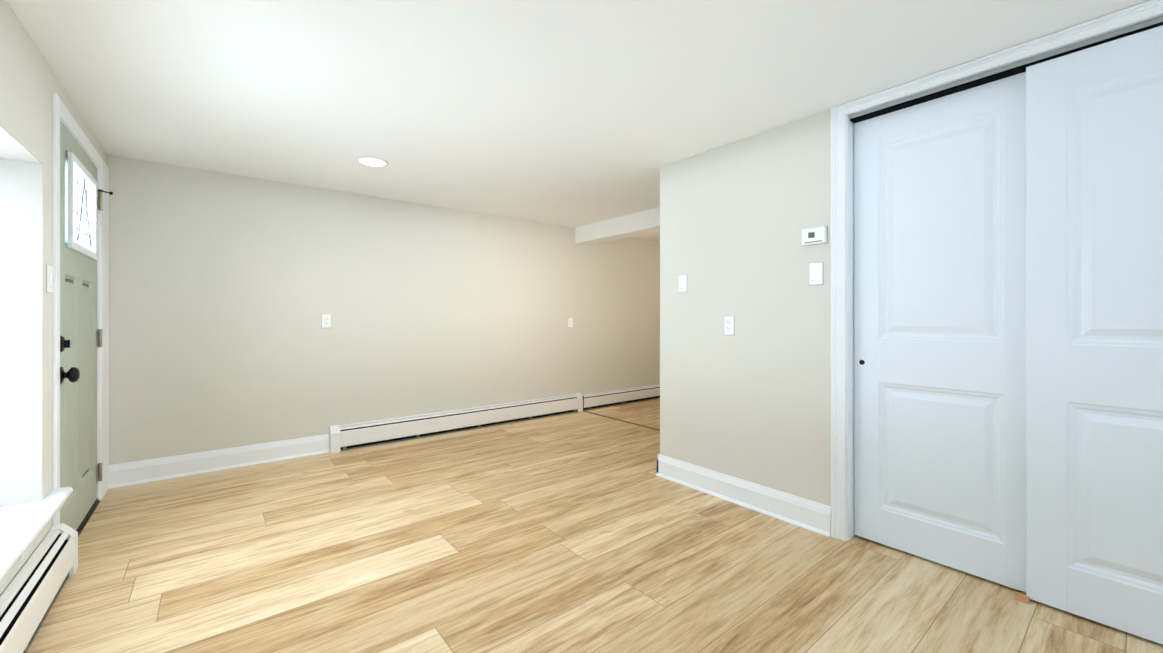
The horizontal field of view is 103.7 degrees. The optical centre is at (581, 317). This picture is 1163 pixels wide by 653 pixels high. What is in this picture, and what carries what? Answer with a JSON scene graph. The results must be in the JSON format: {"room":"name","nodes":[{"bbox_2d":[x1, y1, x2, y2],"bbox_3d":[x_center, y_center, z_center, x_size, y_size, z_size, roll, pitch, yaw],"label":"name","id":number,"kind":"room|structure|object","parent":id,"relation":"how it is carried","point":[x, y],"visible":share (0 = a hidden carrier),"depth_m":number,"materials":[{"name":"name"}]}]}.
{"room":"empty living room","nodes":[
{"label":"empty living room","id":0,"kind":"room"},
{"bbox_2d":[0,0,106,595],"bbox_3d":[-1.068,0.024,0.236,0.300,2.150,7.120,0,0,-39],"label":"wall","id":1,"kind":"structure","parent":0,"point":[21,323],"depth_m":1.80,"materials":[{"name":"grey paint"}]},
{"bbox_2d":[0,487,72,580],"bbox_3d":[-2.014,0.792,1.534,0.260,0.113,0.970,0,0,-39],"label":"window sill","id":2,"kind":"structure","parent":1,"relation":"attached to","point":[22,525],"depth_m":1.64,"materials":[{"name":"white wood"}]},
{"bbox_2d":[46,264,53,292],"bbox_3d":[-2.219,-0.160,1.910,0.012,0.118,0.073,0,0,-39],"label":"light switch","id":3,"kind":"object","parent":1,"relation":"attached to","point":[49,280],"visible":1,"depth_m":1.89,"materials":[{"name":"white plastic"}]},
{"bbox_2d":[53,92,108,536],"bbox_3d":[-2.718,0.069,2.400,0.172,2.062,1.276,0,0,-39],"label":"door frame","id":4,"kind":"structure","parent":1,"relation":"attached to","point":[62,114],"depth_m":2.72,"materials":[{"name":"white painted wood"}]},
{"bbox_2d":[60,121,112,531],"bbox_3d":[-2.612,0.105,2.396,0.106,1.981,0.941,0,0,-39],"label":"entry door","id":5,"kind":"structure","parent":1,"relation":"in","point":[80,468],"depth_m":2.33,"materials":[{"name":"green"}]},
{"bbox_2d":[107,155,659,464],"bbox_3d":[-0.532,0.027,5.064,6.600,2.150,0.120,0,0,-39],"label":"wall","id":6,"kind":"structure","parent":0,"point":[226,290],"depth_m":3.76,"materials":[{"name":"white paint"}]},
{"bbox_2d":[108,434,329,488],"bbox_3d":[-2.557,1.028,3.333,1.275,0.145,0.028,0,0,-39],"label":"baseboard","id":7,"kind":"structure","parent":6,"relation":"attached to","point":[138,472],"depth_m":3.27,"materials":[{"name":"white wood"}]},
{"bbox_2d":[321,314,330,327],"bbox_3d":[-2.083,0.031,3.729,0.073,0.118,0.009,0,0,-39],"label":"electrical outlet","id":8,"kind":"object","parent":6,"relation":"attached to","point":[325,320],"visible":1,"depth_m":3.72,"materials":[{"name":"white plastic"}]},
{"bbox_2d":[568,317,572,327],"bbox_3d":[-0.126,0.062,5.309,0.073,0.118,0.009,0,0,-39],"label":"electrical outlet","id":9,"kind":"object","parent":6,"relation":"attached to","point":[570,322],"visible":1,"depth_m":5.30,"materials":[{"name":"white plastic"}]},
{"bbox_2d":[7,0,1148,240],"bbox_3d":[1.484,-1.100,2.169,7.100,0.100,7.320,0,0,-39],"label":"ceiling","id":10,"kind":"structure","parent":0,"point":[571,112],"depth_m":2.00,"materials":[{"name":"white paint"}]},
{"bbox_2d":[357,156,387,166],"bbox_3d":[-1.406,-1.045,3.074,0.196,0.008,0.196,0,0,-39],"label":"recessed light","id":11,"kind":"object","parent":10,"relation":"in","point":[372,161],"visible":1,"depth_m":3.05,"materials":[{"name":"white plastic"}]},
{"bbox_2d":[27,398,1162,652],"bbox_3d":[1.484,1.140,2.168,7.100,0.080,7.320,0,0,-39],"label":"floor","id":12,"kind":"structure","parent":0,"point":[579,532],"depth_m":1.99,"materials":[{"name":"brown wood"}]},
{"bbox_2d":[0,523,77,652],"bbox_3d":[-1.652,0.994,1.258,0.072,0.211,1.851,0,0,-39],"label":"heater","id":13,"kind":"object","parent":12,"relation":"on","point":[30,594],"visible":1,"depth_m":1.60,"materials":[{"name":"white metal"}]},
{"bbox_2d":[329,393,582,452],"bbox_3d":[-1.025,0.996,4.540,2.621,0.211,0.072,0,0,-39],"label":"heater","id":14,"kind":"object","parent":12,"relation":"on","point":[361,434],"visible":1,"depth_m":4.30,"materials":[{"name":"white metal"}]},
{"bbox_2d":[582,384,659,409],"bbox_3d":[0.957,1.007,6.146,2.428,0.191,0.062,0,0,-39],"label":"baseboard heater","id":15,"kind":"object","parent":12,"relation":"on","point":[612,398],"visible":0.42,"depth_m":5.74,"materials":[{"name":"white metal"}]},
{"bbox_2d":[583,411,659,430],"bbox_3d":[0.661,1.099,4.569,0.036,0.004,2.010,0,0,-39],"label":"transition strip","id":16,"kind":"object","parent":12,"relation":"on","point":[623,421],"visible":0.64,"depth_m":4.81,"materials":[{"name":"brown wood"}]},
{"bbox_2d":[1015,592,1030,603],"bbox_3d":[1.725,1.090,1.783,0.063,0.020,0.040,0,0,-39],"label":"guide","id":17,"kind":"object","parent":12,"relation":"on","point":[1021,597],"visible":0.93,"depth_m":1.77,"materials":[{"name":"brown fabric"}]},
{"bbox_2d":[575,207,659,244],"bbox_3d":[0.672,-0.959,4.623,0.240,0.180,2.080,0,0,-39],"label":"header beam","id":18,"kind":"structure","parent":0,"point":[645,222],"depth_m":4.80,"materials":[{"name":"white paint"}]},
{"bbox_2d":[660,109,830,505],"bbox_3d":[2.114,0.024,1.340,0.120,2.150,4.840,0,0,-39],"label":"wall","id":19,"kind":"structure","parent":0,"point":[750,401],"depth_m":2.64,"materials":[{"name":"white paint"}]},
{"bbox_2d":[678,274,686,292],"bbox_3d":[0.668,-0.225,3.026,0.012,0.118,0.073,0,0,-39],"label":"light switch","id":20,"kind":"object","parent":19,"relation":"attached to","point":[682,282],"visible":1,"depth_m":3.02,"materials":[{"name":"white plastic"}]},
{"bbox_2d":[724,316,734,335],"bbox_3d":[0.889,0.050,2.754,0.009,0.118,0.073,0,0,-39],"label":"electrical outlet","id":21,"kind":"object","parent":19,"relation":"attached to","point":[729,325],"visible":1,"depth_m":2.75,"materials":[{"name":"white plastic"}]},
{"bbox_2d":[656,454,830,536],"bbox_3d":[0.888,1.028,2.741,0.028,0.145,1.151,0,0,-39],"label":"baseboard","id":22,"kind":"structure","parent":19,"relation":"attached to","point":[813,516],"depth_m":2.63,"materials":[{"name":"white wood"}]},
{"bbox_2d":[802,226,827,245],"bbox_3d":[1.200,-0.420,2.357,0.025,0.089,0.123,0,0,-39],"label":"thermostat","id":23,"kind":"object","parent":19,"relation":"attached to","point":[815,236],"visible":1,"depth_m":2.34,"materials":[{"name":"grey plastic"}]},
{"bbox_2d":[809,262,822,284],"bbox_3d":[1.208,-0.225,2.357,0.012,0.118,0.073,0,0,-39],"label":"light switch","id":24,"kind":"object","parent":19,"relation":"attached to","point":[815,273],"visible":1,"depth_m":2.35,"materials":[{"name":"white plastic"}]},
{"bbox_2d":[854,72,1025,592],"bbox_3d":[1.587,0.059,2.037,0.036,2.058,0.665,0,0,-39],"label":"closet door","id":25,"kind":"structure","parent":19,"relation":"in","point":[940,330],"depth_m":2.00,"materials":[{"name":"white wood"}]},
{"bbox_2d":[831,0,1162,540],"bbox_3d":[1.764,0.026,1.758,0.138,2.148,1.474,0,0,-39],"label":"trim","id":26,"kind":"structure","parent":19,"relation":"attached to","point":[842,326],"depth_m":2.25,"materials":[{"name":"white wood"}]},
{"bbox_2d":[850,16,1162,122],"bbox_3d":[1.778,-0.986,1.770,0.094,0.027,1.326,0,0,-39],"label":"track rail","id":27,"kind":"object","parent":19,"relation":"attached to","point":[1009,70],"visible":0.69,"depth_m":1.85,"materials":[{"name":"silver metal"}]},
{"bbox_2d":[1026,25,1162,644],"bbox_3d":[1.947,0.059,1.523,0.036,2.058,0.665,0,0,-39],"label":"closet door","id":28,"kind":"structure","parent":19,"relation":"in","point":[1094,333],"depth_m":1.63,"materials":[{"name":"white wood"}]}
]}

